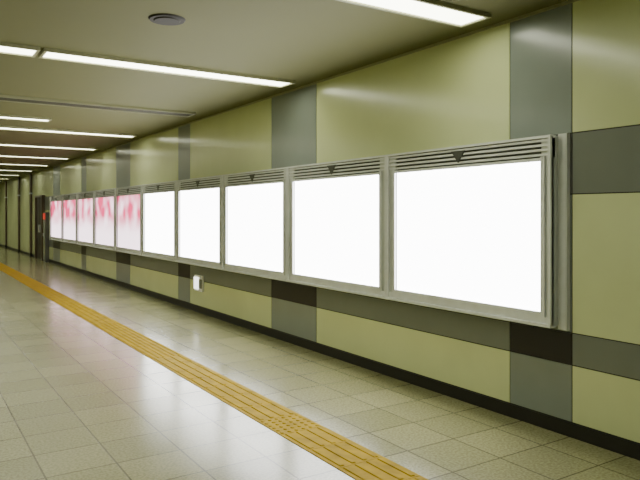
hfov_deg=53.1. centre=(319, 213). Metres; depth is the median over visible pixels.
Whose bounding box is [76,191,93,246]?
poster lightbox
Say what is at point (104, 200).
poster lightbox
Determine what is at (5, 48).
ceiling light fixture
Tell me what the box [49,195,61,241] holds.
poster lightbox
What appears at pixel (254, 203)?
advertising lightbox
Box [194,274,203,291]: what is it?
light
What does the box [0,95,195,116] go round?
ceiling vent
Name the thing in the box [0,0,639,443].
wall
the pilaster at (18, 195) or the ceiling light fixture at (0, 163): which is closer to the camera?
the ceiling light fixture at (0, 163)
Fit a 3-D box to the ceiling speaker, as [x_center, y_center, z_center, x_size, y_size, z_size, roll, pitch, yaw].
[-1.127,-1.427,4.716,0.270,0.020,0.270,0,0,-33]
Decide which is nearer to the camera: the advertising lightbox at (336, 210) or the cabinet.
the advertising lightbox at (336, 210)
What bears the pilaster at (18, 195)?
attached to the wall
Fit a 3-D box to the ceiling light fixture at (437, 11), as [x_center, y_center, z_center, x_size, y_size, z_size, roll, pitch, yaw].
[0.093,-1.422,4.029,2.520,0.030,0.300,0,0,-33]
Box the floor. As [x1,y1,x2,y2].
[0,246,639,479]
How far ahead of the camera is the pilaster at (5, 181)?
28.04 m
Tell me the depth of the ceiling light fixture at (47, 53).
6.20 m
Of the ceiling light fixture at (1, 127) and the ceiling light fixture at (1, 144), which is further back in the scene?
the ceiling light fixture at (1, 144)
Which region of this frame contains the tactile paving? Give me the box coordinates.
[0,262,428,479]
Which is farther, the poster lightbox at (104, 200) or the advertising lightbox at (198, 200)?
the poster lightbox at (104, 200)
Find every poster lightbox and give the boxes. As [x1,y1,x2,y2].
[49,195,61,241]
[62,193,75,243]
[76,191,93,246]
[93,188,114,250]
[115,185,141,255]
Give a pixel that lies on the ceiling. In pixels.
(305, 42)
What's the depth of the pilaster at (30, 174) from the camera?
22.50 m
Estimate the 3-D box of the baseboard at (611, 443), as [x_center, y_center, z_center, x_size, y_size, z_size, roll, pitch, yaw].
[-5.012,1.452,14.627,0.008,0.095,38.000,0,0,-33]
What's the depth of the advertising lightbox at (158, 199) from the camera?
11.04 m
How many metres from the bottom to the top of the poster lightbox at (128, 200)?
1.306 m
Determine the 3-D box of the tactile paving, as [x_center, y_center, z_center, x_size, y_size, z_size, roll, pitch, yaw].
[-6.227,1.496,13.840,0.340,0.009,37.397,0,0,-33]
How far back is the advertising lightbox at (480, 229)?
4.84 m
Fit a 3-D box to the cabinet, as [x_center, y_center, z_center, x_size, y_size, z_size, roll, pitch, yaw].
[-8.563,0.725,19.982,0.139,1.550,0.350,0,0,-33]
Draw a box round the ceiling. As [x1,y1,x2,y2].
[0,0,567,182]
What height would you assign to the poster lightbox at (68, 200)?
1.306 m
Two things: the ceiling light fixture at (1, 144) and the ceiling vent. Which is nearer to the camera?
the ceiling vent
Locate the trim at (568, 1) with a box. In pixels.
[0,0,579,183]
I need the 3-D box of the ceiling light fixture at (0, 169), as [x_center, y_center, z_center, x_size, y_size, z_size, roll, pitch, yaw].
[-10.554,-1.422,20.449,2.520,0.030,0.300,0,0,-33]
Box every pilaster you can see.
[5,181,6,247]
[17,177,19,252]
[29,173,31,256]
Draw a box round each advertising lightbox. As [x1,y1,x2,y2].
[141,181,175,261]
[176,175,221,269]
[222,167,286,281]
[287,155,385,298]
[386,133,569,330]
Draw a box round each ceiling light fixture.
[0,42,40,57]
[0,114,51,121]
[0,126,136,137]
[0,143,97,150]
[0,154,69,159]
[0,163,48,165]
[0,169,32,171]
[38,48,294,87]
[336,0,491,27]
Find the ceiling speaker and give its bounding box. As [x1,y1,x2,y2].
[148,13,185,25]
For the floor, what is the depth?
4.86 m
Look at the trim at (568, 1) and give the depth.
5.96 m
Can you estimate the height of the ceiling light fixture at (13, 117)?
0.030 m
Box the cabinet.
[43,212,48,261]
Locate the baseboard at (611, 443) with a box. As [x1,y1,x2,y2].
[0,244,639,460]
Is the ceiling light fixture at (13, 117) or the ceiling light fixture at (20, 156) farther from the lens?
the ceiling light fixture at (20, 156)

